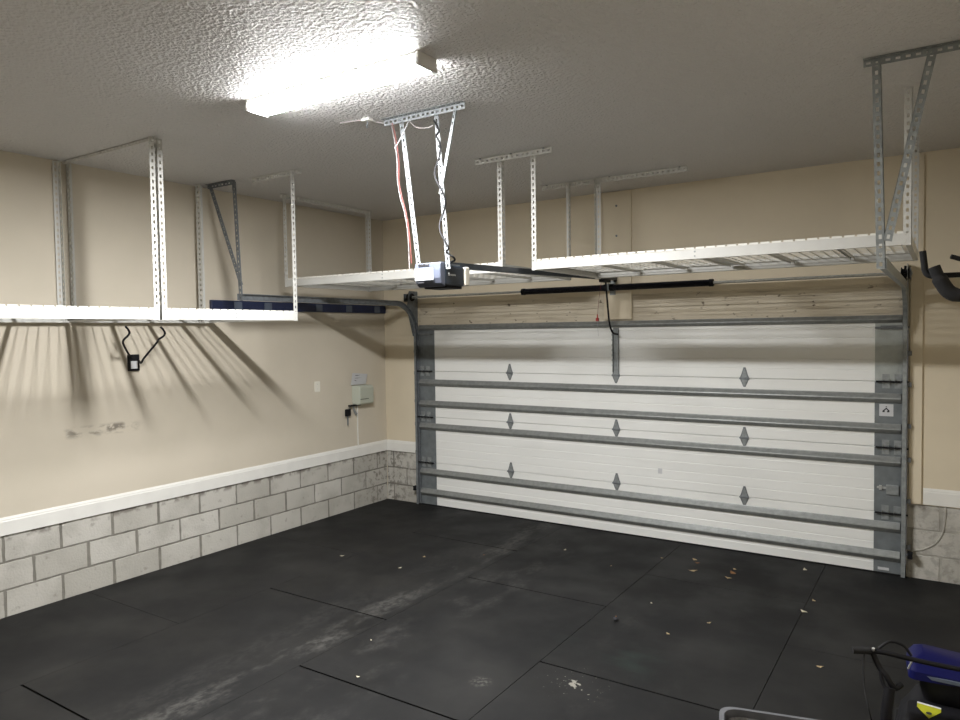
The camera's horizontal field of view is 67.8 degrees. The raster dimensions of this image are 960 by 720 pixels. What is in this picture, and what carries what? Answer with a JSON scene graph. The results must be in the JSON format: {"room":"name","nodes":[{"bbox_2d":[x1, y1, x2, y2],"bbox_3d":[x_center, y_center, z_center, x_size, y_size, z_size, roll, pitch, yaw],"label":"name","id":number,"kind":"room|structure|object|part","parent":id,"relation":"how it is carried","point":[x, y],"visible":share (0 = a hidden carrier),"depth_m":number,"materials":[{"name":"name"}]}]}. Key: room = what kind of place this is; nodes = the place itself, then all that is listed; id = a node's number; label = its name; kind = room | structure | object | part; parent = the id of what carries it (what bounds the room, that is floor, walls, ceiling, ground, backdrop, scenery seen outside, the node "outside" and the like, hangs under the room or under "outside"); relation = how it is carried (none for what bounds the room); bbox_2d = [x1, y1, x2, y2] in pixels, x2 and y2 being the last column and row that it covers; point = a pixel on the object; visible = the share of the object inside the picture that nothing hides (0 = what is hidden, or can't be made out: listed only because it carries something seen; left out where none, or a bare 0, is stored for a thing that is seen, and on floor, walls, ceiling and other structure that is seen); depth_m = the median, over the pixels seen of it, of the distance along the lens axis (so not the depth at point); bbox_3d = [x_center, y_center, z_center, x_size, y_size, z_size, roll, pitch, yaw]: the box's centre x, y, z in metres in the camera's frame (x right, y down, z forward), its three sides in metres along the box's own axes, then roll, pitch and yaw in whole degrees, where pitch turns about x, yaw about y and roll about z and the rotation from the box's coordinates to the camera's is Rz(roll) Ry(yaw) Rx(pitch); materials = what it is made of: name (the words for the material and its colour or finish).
{"room":"garage","nodes":[
{"label":"garage","id":0,"kind":"room"},
{"bbox_2d":[0,150,387,618],"bbox_3d":[-3.251,0.199,5.598,0.160,3.490,7.452,1,3,33],"label":"wall","id":1,"kind":"structure","parent":0,"point":[77,425],"depth_m":6.21,"materials":[{"name":"paint"}]},
{"bbox_2d":[122,326,165,370],"bbox_3d":[-2.817,-0.092,5.852,0.284,0.374,0.362,1,3,33],"label":"hook","id":2,"kind":"object","parent":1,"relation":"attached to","point":[133,362],"visible":1,"depth_m":5.92,"materials":[{"name":"black plastic"}]},
{"bbox_3d":[-2.851,-0.141,5.783,0.065,0.268,0.311,-2,2,-21],"label":"arm","id":3,"kind":"part","parent":2,"relation":"part of","materials":[{"name":"black plastic"}]},
{"bbox_3d":[-2.897,0.023,5.968,0.026,0.138,0.096,1,3,33],"label":"wall plate","id":4,"kind":"part","parent":2,"relation":"part of","materials":[{"name":"black plastic"}]},
{"bbox_3d":[-2.745,-0.124,5.922,0.275,0.312,0.076,0,2,13],"label":"arm","id":5,"kind":"part","parent":2,"relation":"part of","materials":[{"name":"black plastic"}]},
{"bbox_2d":[0,439,386,535],"bbox_3d":[-3.135,1.181,5.634,0.014,0.130,7.339,1,3,33],"label":"baseboard","id":6,"kind":"structure","parent":1,"relation":"attached to","point":[13,524],"depth_m":6.25,"materials":[{"name":"white paint"}]},
{"bbox_2d":[209,300,385,313],"bbox_3d":[-1.813,-0.558,7.599,0.048,0.093,2.443,1,3,33],"label":"rail","id":7,"kind":"object","parent":1,"relation":"attached to","point":[214,304],"visible":0.87,"depth_m":7.41,"materials":[{"name":"blue plastic"}]},
{"bbox_2d":[314,381,319,391],"bbox_3d":[-1.761,0.289,7.728,0.010,0.114,0.080,1,3,33],"label":"wall plate","id":8,"kind":"object","parent":1,"relation":"attached to","point":[317,383],"visible":1,"depth_m":7.72,"materials":[{"name":"white plastic"}]},
{"bbox_2d":[348,373,373,406],"bbox_3d":[-1.379,0.334,8.230,0.100,0.380,0.350,1,3,33],"label":"console","id":9,"kind":"object","parent":1,"relation":"attached to","point":[361,394],"visible":1,"depth_m":8.21,"materials":[{"name":"grey plastic"}]},
{"bbox_2d":[345,406,357,424],"bbox_3d":[-1.463,0.635,8.132,0.018,0.217,0.200,1,3,33],"label":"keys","id":10,"kind":"object","parent":9,"relation":"hanging from","point":[347,411],"visible":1,"depth_m":8.09,"materials":[{"name":"black plastic"}]},
{"bbox_2d":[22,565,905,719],"bbox_3d":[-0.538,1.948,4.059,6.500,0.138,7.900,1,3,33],"label":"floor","id":11,"kind":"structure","parent":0,"point":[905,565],"depth_m":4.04,"materials":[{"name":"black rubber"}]},
{"bbox_2d":[0,685,83,719],"bbox_3d":[-2.666,1.942,3.064,1.208,0.012,1.816,1,3,33],"label":"rubber mat","id":12,"kind":"object","parent":11,"relation":"on","point":[17,703],"visible":1,"depth_m":3.90,"materials":[{"name":"black rubber"}]},
{"bbox_2d":[0,592,177,692],"bbox_3d":[-3.116,1.889,4.575,1.193,0.012,1.827,1,3,33],"label":"rubber mat","id":13,"kind":"object","parent":11,"relation":"on","point":[41,641],"visible":1,"depth_m":4.87,"materials":[{"name":"black rubber"}]},
{"bbox_2d":[23,588,384,719],"bbox_3d":[-1.667,1.867,4.595,1.208,0.012,1.816,1,3,33],"label":"rubber mat","id":14,"kind":"object","parent":11,"relation":"on","point":[190,669],"visible":1,"depth_m":4.44,"materials":[{"name":"black rubber"}]},
{"bbox_2d":[89,535,356,623],"bbox_3d":[-2.116,1.815,6.106,1.193,0.012,1.827,1,3,33],"label":"rubber mat","id":15,"kind":"object","parent":11,"relation":"on","point":[187,590],"visible":1,"depth_m":5.95,"materials":[{"name":"black rubber"}]},
{"bbox_2d":[197,666,451,719],"bbox_3d":[-1.090,1.912,3.253,1.221,0.012,1.816,1,3,33],"label":"rubber mat","id":16,"kind":"object","parent":11,"relation":"on","point":[300,693],"visible":1,"depth_m":3.90,"materials":[{"name":"black rubber"}]},
{"bbox_2d":[272,499,466,553],"bbox_3d":[-1.119,1.740,7.632,1.193,0.012,1.816,1,3,33],"label":"rubber mat","id":17,"kind":"object","parent":11,"relation":"on","point":[364,528],"visible":1,"depth_m":7.51,"materials":[{"name":"black rubber"}]},
{"bbox_2d":[271,533,515,619],"bbox_3d":[-0.667,1.793,6.126,1.208,0.012,1.816,1,3,33],"label":"rubber mat","id":18,"kind":"object","parent":11,"relation":"on","point":[371,582],"visible":1,"depth_m":5.97,"materials":[{"name":"black rubber"}]},
{"bbox_2d":[300,577,604,719],"bbox_3d":[-0.091,1.838,4.784,1.221,0.012,1.816,1,3,33],"label":"rubber mat","id":19,"kind":"object","parent":11,"relation":"on","point":[453,652],"visible":1,"depth_m":4.58,"materials":[{"name":"black rubber"}]},
{"bbox_2d":[414,511,564,550],"bbox_3d":[0.110,1.735,7.316,1.208,0.012,1.001,1,3,33],"label":"rubber mat","id":20,"kind":"object","parent":11,"relation":"on","point":[509,533],"visible":1,"depth_m":7.26,"materials":[{"name":"black rubber"}]},
{"bbox_2d":[468,526,682,606],"bbox_3d":[0.908,1.763,6.313,1.221,0.012,1.811,1,3,33],"label":"rubber mat","id":21,"kind":"object","parent":11,"relation":"on","point":[583,572],"visible":1,"depth_m":6.15,"materials":[{"name":"black rubber"}]},
{"bbox_2d":[470,662,718,719],"bbox_3d":[0.376,1.891,3.259,1.220,0.012,1.822,1,3,33],"label":"rubber mat","id":22,"kind":"object","parent":11,"relation":"on","point":[546,691],"visible":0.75,"depth_m":3.88,"materials":[{"name":"black rubber"}]},
{"bbox_2d":[541,574,805,710],"bbox_3d":[1.379,1.816,4.795,1.220,0.012,1.822,1,3,33],"label":"rubber mat","id":23,"kind":"object","parent":11,"relation":"on","point":[729,660],"visible":0.86,"depth_m":4.60,"materials":[{"name":"black rubber"}]},
{"bbox_2d":[646,543,825,603],"bbox_3d":[2.153,1.758,5.980,1.220,0.012,1.006,1,3,33],"label":"rubber mat","id":24,"kind":"object","parent":11,"relation":"on","point":[769,576],"visible":1,"depth_m":5.92,"materials":[{"name":"black rubber"}]},
{"bbox_2d":[754,645,918,719],"bbox_3d":[1.962,1.861,3.445,1.224,0.012,1.827,1,3,33],"label":"rubber mat","id":25,"kind":"object","parent":11,"relation":"on","point":[796,686],"visible":0.75,"depth_m":4.00,"materials":[{"name":"black rubber"}]},
{"bbox_2d":[719,707,817,719],"bbox_3d":[1.239,1.711,2.893,0.512,0.351,0.412,0,2,19],"label":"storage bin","id":26,"kind":"object","parent":25,"relation":"on","point":[726,713],"visible":1,"depth_m":3.10,"materials":[{"name":"grey plastic"}]},
{"bbox_2d":[852,640,959,719],"bbox_3d":[2.004,1.531,3.106,0.652,0.670,0.683,1,3,33],"label":"machine","id":27,"kind":"object","parent":25,"relation":"on","point":[936,696],"visible":1,"depth_m":3.08,"materials":[{"name":"black plastic"}]},
{"bbox_3d":[1.729,1.322,3.040,0.131,0.151,0.053,1,3,33],"label":"handle post","id":28,"kind":"part","parent":27,"relation":"part of","materials":[{"name":"black plastic"}]},
{"bbox_3d":[1.730,1.362,3.018,0.078,0.071,0.040,0,2,26],"label":"brake lever","id":29,"kind":"part","parent":27,"relation":"part of","materials":[{"name":"black plastic"}]},
{"bbox_3d":[1.774,1.230,3.053,0.132,0.058,0.022,0,2,19],"label":"bail lever","id":30,"kind":"part","parent":27,"relation":"part of","materials":[{"name":"black plastic"}]},
{"bbox_3d":[2.030,1.386,3.063,0.280,0.014,0.008,1,3,33],"label":"shroud trim","id":31,"kind":"part","parent":27,"relation":"part of","materials":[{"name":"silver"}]},
{"bbox_2d":[786,565,959,669],"bbox_3d":[2.958,1.787,4.971,1.224,0.012,1.816,1,3,33],"label":"rubber mat","id":32,"kind":"object","parent":11,"relation":"on","point":[850,607],"visible":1,"depth_m":4.98,"materials":[{"name":"black rubber"}]},
{"bbox_2d":[0,0,959,220],"bbox_3d":[-0.588,-1.560,3.921,6.500,0.120,7.900,1,3,33],"label":"ceiling","id":33,"kind":"structure","parent":0,"point":[716,89],"depth_m":3.96,"materials":[{"name":"white paint"}]},
{"bbox_2d":[0,137,159,322],"bbox_3d":[-3.354,-0.849,4.160,1.201,1.237,2.456,1,3,33],"label":"rack","id":34,"kind":"object","parent":33,"relation":"hanging from","point":[60,313],"visible":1,"depth_m":4.84,"materials":[{"name":"metal"}]},
{"bbox_3d":[-3.208,-0.899,5.443,0.041,1.233,0.041,1,3,33],"label":"post","id":35,"kind":"part","parent":34,"relation":"part of","materials":[{"name":"white metal"}]},
{"bbox_3d":[-2.226,-0.890,4.856,0.041,1.233,0.041,1,3,33],"label":"post","id":36,"kind":"part","parent":34,"relation":"part of","materials":[{"name":"white metal"}]},
{"bbox_2d":[62,136,161,163],"bbox_3d":[-2.680,-1.506,5.159,1.205,0.022,0.050,1,3,33],"label":"bracket","id":37,"kind":"object","parent":33,"relation":"attached to","point":[154,137],"visible":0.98,"depth_m":5.13,"materials":[{"name":"grey metal"}]},
{"bbox_2d":[66,138,301,322],"bbox_3d":[-2.315,-0.924,5.687,1.270,1.237,1.225,1,3,33],"label":"rack","id":38,"kind":"object","parent":33,"relation":"hanging from","point":[167,315],"visible":0.88,"depth_m":5.56,"materials":[{"name":"metal"}]},
{"bbox_3d":[-3.153,-0.903,5.527,0.041,1.233,0.041,1,3,33],"label":"post","id":39,"kind":"part","parent":38,"relation":"part of","materials":[{"name":"white metal"}]},
{"bbox_3d":[-2.196,-0.893,4.903,0.041,1.233,0.041,1,3,33],"label":"post","id":40,"kind":"part","parent":38,"relation":"part of","materials":[{"name":"white metal"}]},
{"bbox_3d":[-2.486,-0.948,6.404,0.070,1.233,0.070,1,3,33],"label":"post","id":41,"kind":"part","parent":38,"relation":"part of","materials":[{"name":"white metal"}]},
{"bbox_3d":[-1.549,-0.941,5.893,0.041,1.233,0.041,1,3,33],"label":"post","id":42,"kind":"part","parent":38,"relation":"part of","materials":[{"name":"white metal"}]},
{"bbox_2d":[245,50,436,117],"bbox_3d":[-0.781,-1.459,3.819,1.258,0.068,0.152,1,3,33],"label":"ceiling lamp","id":43,"kind":"object","parent":33,"relation":"attached to","point":[415,63],"visible":1,"depth_m":3.73,"materials":[{"name":"white plastic"}]},
{"bbox_2d":[340,117,383,127],"bbox_3d":[-0.748,-1.490,4.512,0.295,0.061,0.083,-1,2,2],"label":"cable","id":44,"kind":"object","parent":33,"relation":"attached to","point":[366,120],"visible":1,"depth_m":4.51,"materials":[{"name":"white plastic"}]},
{"bbox_2d":[280,157,570,291],"bbox_3d":[-0.531,-1.163,6.713,2.467,0.890,1.260,1,3,33],"label":"rack","id":45,"kind":"object","parent":33,"relation":"hanging from","point":[368,281],"visible":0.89,"depth_m":6.70,"materials":[{"name":"metal"}]},
{"bbox_3d":[-1.864,-1.149,6.886,0.041,0.886,0.041,1,3,33],"label":"post","id":46,"kind":"part","parent":45,"relation":"part of","materials":[{"name":"white metal"}]},
{"bbox_3d":[-1.226,-1.196,7.862,0.041,0.886,0.041,1,3,33],"label":"post","id":47,"kind":"part","parent":45,"relation":"part of","materials":[{"name":"white metal"}]},
{"bbox_3d":[0.166,-1.126,5.562,0.041,0.886,0.041,1,3,33],"label":"post","id":48,"kind":"part","parent":45,"relation":"part of","materials":[{"name":"white metal"}]},
{"bbox_3d":[0.804,-1.173,6.538,0.041,0.886,0.041,1,3,33],"label":"post","id":49,"kind":"part","parent":45,"relation":"part of","materials":[{"name":"white metal"}]},
{"bbox_2d":[381,101,617,335],"bbox_3d":[0.494,-0.877,5.667,0.618,1.408,3.116,1,3,33],"label":"garage door opener","id":50,"kind":"object","parent":33,"relation":"hanging from","point":[446,275],"visible":0.98,"depth_m":4.42,"materials":[{"name":"silver plastic"}]},
{"bbox_2d":[390,122,409,267],"bbox_3d":[-0.503,-1.036,4.482,0.134,0.926,0.004,1,3,33],"label":"wire","id":51,"kind":"object","parent":50,"relation":"hanging from","point":[390,122],"visible":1,"depth_m":4.48,"materials":[{"name":"grey"}]},
{"bbox_2d":[394,120,408,148],"bbox_3d":[-0.490,-1.409,4.457,0.124,0.159,0.016,1,3,33],"label":"cable","id":52,"kind":"object","parent":50,"relation":"hanging from","point":[408,120],"visible":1,"depth_m":4.45,"materials":[{"name":"grey plastic"}]},
{"bbox_2d":[392,123,411,263],"bbox_3d":[-0.490,-1.048,4.475,0.138,0.891,0.004,1,3,33],"label":"wire","id":53,"kind":"object","parent":50,"relation":"hanging from","point":[392,123],"visible":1,"depth_m":4.47,"materials":[{"name":"red"}]},
{"bbox_2d":[415,262,444,287],"bbox_3d":[-0.310,-0.523,4.389,0.198,0.148,0.054,1,3,33],"label":"light","id":54,"kind":"object","parent":50,"relation":"attached to","point":[427,275],"depth_m":4.36,"materials":[{"name":"white plastic"}]},
{"bbox_2d":[433,120,455,262],"bbox_3d":[-0.204,-1.025,4.326,0.134,0.859,0.125,-3,3,-43],"label":"power cord","id":55,"kind":"object","parent":50,"relation":"attached to","point":[434,121],"visible":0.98,"depth_m":4.29,"materials":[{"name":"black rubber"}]},
{"bbox_3d":[0.537,-0.705,5.780,0.038,0.106,2.871,1,3,33],"label":"rail","id":56,"kind":"part","parent":50,"relation":"part of","materials":[{"name":"metal"}]},
{"bbox_3d":[1.261,-0.492,6.860,0.192,0.510,0.027,-3,3,-43],"label":"door arm","id":57,"kind":"part","parent":50,"relation":"part of","materials":[{"name":"black metal"}]},
{"bbox_2d":[473,146,551,164],"bbox_3d":[0.233,-1.547,5.409,0.674,0.042,0.040,1,3,33],"label":"bracket","id":58,"kind":"object","parent":33,"relation":"attached to","point":[545,148],"visible":1,"depth_m":5.41,"materials":[{"name":"grey metal"}]},
{"bbox_2d":[540,165,686,190],"bbox_3d":[1.137,-1.594,6.274,1.362,0.042,0.040,1,3,33],"label":"bracket","id":59,"kind":"object","parent":33,"relation":"attached to","point":[676,168],"visible":1,"depth_m":6.25,"materials":[{"name":"grey metal"}]},
{"bbox_2d":[530,87,919,278],"bbox_3d":[1.748,-1.135,5.225,2.465,0.886,1.209,1,3,33],"label":"rack","id":60,"kind":"object","parent":33,"relation":"hanging from","point":[713,255],"visible":0.97,"depth_m":5.08,"materials":[{"name":"metal"}]},
{"bbox_3d":[0.414,-1.123,5.400,0.041,0.886,0.041,1,3,33],"label":"post","id":61,"kind":"part","parent":60,"relation":"part of","materials":[{"name":"white metal"}]},
{"bbox_3d":[1.052,-1.171,6.376,0.041,0.886,0.041,1,3,33],"label":"post","id":62,"kind":"part","parent":60,"relation":"part of","materials":[{"name":"white metal"}]},
{"bbox_3d":[2.444,-1.100,4.075,0.041,0.886,0.041,1,3,33],"label":"post","id":63,"kind":"part","parent":60,"relation":"part of","materials":[{"name":"white metal"}]},
{"bbox_3d":[3.082,-1.148,5.052,0.041,0.886,0.041,1,3,33],"label":"post","id":64,"kind":"part","parent":60,"relation":"part of","materials":[{"name":"white metal"}]},
{"bbox_2d":[383,148,959,584],"bbox_3d":[1.434,0.072,7.103,6.360,3.490,0.200,1,3,33],"label":"wall","id":65,"kind":"structure","parent":0,"point":[837,199],"depth_m":6.34,"materials":[{"name":"paint"}]},
{"bbox_2d":[206,180,421,503],"bbox_3d":[-1.556,0.055,7.403,0.444,3.366,2.564,1,3,33],"label":"door track","id":66,"kind":"object","parent":65,"relation":"attached to","point":[411,308],"visible":1,"depth_m":7.35,"materials":[{"name":"grey metal"}]},
{"bbox_3d":[-1.527,-0.593,7.114,0.030,0.057,2.126,1,3,33],"label":"horizontal rail","id":67,"kind":"part","parent":66,"relation":"part of","materials":[{"name":"grey metal"}]},
{"bbox_3d":[-0.838,-0.478,8.172,0.030,0.390,0.390,1,3,33],"label":"curved rail","id":68,"kind":"part","parent":66,"relation":"part of","materials":[{"name":"grey metal"}]},
{"bbox_3d":[-0.730,0.699,8.358,0.030,1.982,0.057,1,3,33],"label":"vertical rail","id":69,"kind":"part","parent":66,"relation":"part of","materials":[{"name":"grey metal"}]},
{"bbox_2d":[387,439,415,452],"bbox_3d":[-0.920,1.035,8.560,0.494,0.130,0.014,1,3,33],"label":"baseboard","id":70,"kind":"structure","parent":65,"relation":"attached to","point":[393,445],"depth_m":8.57,"materials":[{"name":"white paint"}]},
{"bbox_2d":[603,190,631,319],"bbox_3d":[1.345,-1.020,6.975,0.285,1.245,0.022,1,3,33],"label":"board","id":71,"kind":"object","parent":65,"relation":"attached to","point":[617,205],"visible":0.75,"depth_m":6.96,"materials":[{"name":"paint"}]},
{"bbox_2d":[403,266,912,301],"bbox_3d":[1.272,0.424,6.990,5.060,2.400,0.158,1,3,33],"label":"shaft","id":72,"kind":"object","parent":65,"relation":"attached to","point":[612,287],"visible":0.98,"depth_m":6.72,"materials":[{"name":"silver metal"}]},
{"bbox_2d":[416,315,909,575],"bbox_3d":[1.347,0.669,7.046,4.950,2.106,0.089,1,3,33],"label":"door","id":73,"kind":"structure","parent":65,"relation":"in","point":[785,464],"depth_m":6.68,"materials":[{"name":"metal"}]},
{"bbox_2d":[416,332,431,334],"bbox_3d":[-0.651,-0.305,8.278,0.240,0.032,0.034,1,3,33],"label":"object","id":74,"kind":"object","parent":73,"relation":"attached to","point":[420,333],"depth_m":8.26,"materials":[{"name":"grey metal"}]},
{"bbox_3d":[1.346,0.674,7.045,0.079,0.175,0.003,1,3,33],"label":"plate","id":75,"kind":"part","parent":73,"relation":"part of","materials":[{"name":"grey metal"}]},
{"bbox_3d":[2.356,0.152,6.359,0.079,0.175,0.003,1,3,33],"label":"plate","id":76,"kind":"part","parent":73,"relation":"part of","materials":[{"name":"grey metal"}]},
{"bbox_3d":[2.364,0.685,6.380,0.079,0.175,0.003,1,3,33],"label":"plate","id":77,"kind":"part","parent":73,"relation":"part of","materials":[{"name":"grey metal"}]},
{"bbox_3d":[2.372,1.218,6.401,0.079,0.175,0.003,1,3,33],"label":"plate","id":78,"kind":"part","parent":73,"relation":"part of","materials":[{"name":"grey metal"}]},
{"bbox_3d":[3.317,1.240,5.756,0.230,0.015,0.015,1,3,33],"label":"roller stem","id":79,"kind":"part","parent":73,"relation":"part of","materials":[{"name":"black metal"}]},
{"bbox_3d":[3.309,0.708,5.735,0.230,0.015,0.015,1,3,33],"label":"roller stem","id":80,"kind":"part","parent":73,"relation":"part of","materials":[{"name":"black metal"}]},
{"bbox_2d":[875,325,909,329],"bbox_3d":[3.294,-0.261,5.704,0.240,0.032,0.034,1,3,33],"label":"metal bracket","id":81,"kind":"object","parent":73,"relation":"attached to","point":[877,327],"depth_m":5.71,"materials":[{"name":"grey metal"}]},
{"bbox_3d":[3.301,0.175,5.714,0.230,0.015,0.015,1,3,33],"label":"roller stem","id":82,"kind":"part","parent":73,"relation":"part of","materials":[{"name":"black metal"}]},
{"bbox_2d":[863,40,959,577],"bbox_3d":[2.874,0.108,4.557,0.565,3.358,2.488,1,3,33],"label":"door track","id":83,"kind":"object","parent":65,"relation":"attached to","point":[888,267],"visible":1,"depth_m":3.61,"materials":[{"name":"metal"}]},
{"bbox_3d":[2.601,-0.531,4.471,0.030,0.057,2.041,1,3,33],"label":"horizontal rail","id":84,"kind":"part","parent":83,"relation":"part of","materials":[{"name":"metal"}]},
{"bbox_3d":[3.267,-0.414,5.494,0.030,0.390,0.390,1,3,33],"label":"curved rail","id":85,"kind":"part","parent":83,"relation":"part of","materials":[{"name":"metal"}]},
{"bbox_3d":[3.375,0.754,5.680,0.030,1.965,0.057,1,3,33],"label":"vertical rail","id":86,"kind":"part","parent":83,"relation":"part of","materials":[{"name":"metal"}]},
{"bbox_2d":[906,551,912,559],"bbox_3d":[3.429,1.550,5.695,0.044,0.054,0.103,1,3,33],"label":"sensor","id":87,"kind":"object","parent":83,"relation":"attached to","point":[909,554],"visible":1,"depth_m":5.65,"materials":[{"name":"black plastic"}]},
{"bbox_2d":[909,154,924,503],"bbox_3d":[3.450,-0.229,5.641,0.086,2.750,0.021,1,3,33],"label":"board","id":88,"kind":"object","parent":65,"relation":"attached to","point":[917,278],"visible":0.86,"depth_m":5.64,"materials":[{"name":"paint"}]},
{"bbox_2d":[912,507,946,551],"bbox_3d":[3.549,1.345,5.656,0.244,0.400,0.041,0,2,23],"label":"wire","id":89,"kind":"object","parent":65,"relation":"attached to","point":[945,507],"visible":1,"depth_m":5.62,"materials":[{"name":"plastic"}]},
{"bbox_2d":[923,488,959,507],"bbox_3d":[3.742,1.083,5.517,0.539,0.130,0.014,1,3,33],"label":"baseboard","id":90,"kind":"structure","parent":65,"relation":"attached to","point":[936,497],"depth_m":5.59,"materials":[{"name":"white paint"}]},
{"bbox_3d":[2.041,0.254,2.263,0.150,3.490,7.650,1,3,33],"label":"wall","id":91,"kind":"structure","parent":0,"visible":0},
{"bbox_2d":[919,250,959,301],"bbox_3d":[2.315,-0.394,3.278,0.511,0.250,0.280,1,3,33],"label":"hook","id":92,"kind":"object","parent":91,"relation":"attached to","point":[941,281],"visible":1,"depth_m":3.32,"materials":[{"name":"black plastic"}]},
{"bbox_3d":[2.302,-0.451,3.284,0.482,0.136,0.029,1,3,33],"label":"arm","id":93,"kind":"part","parent":92,"relation":"part of","materials":[{"name":"black plastic"}]},
{"bbox_3d":[2.396,-0.474,3.315,0.362,0.054,0.031,0,2,25],"label":"arm","id":94,"kind":"part","parent":92,"relation":"part of","materials":[{"name":"black plastic"}]}
]}

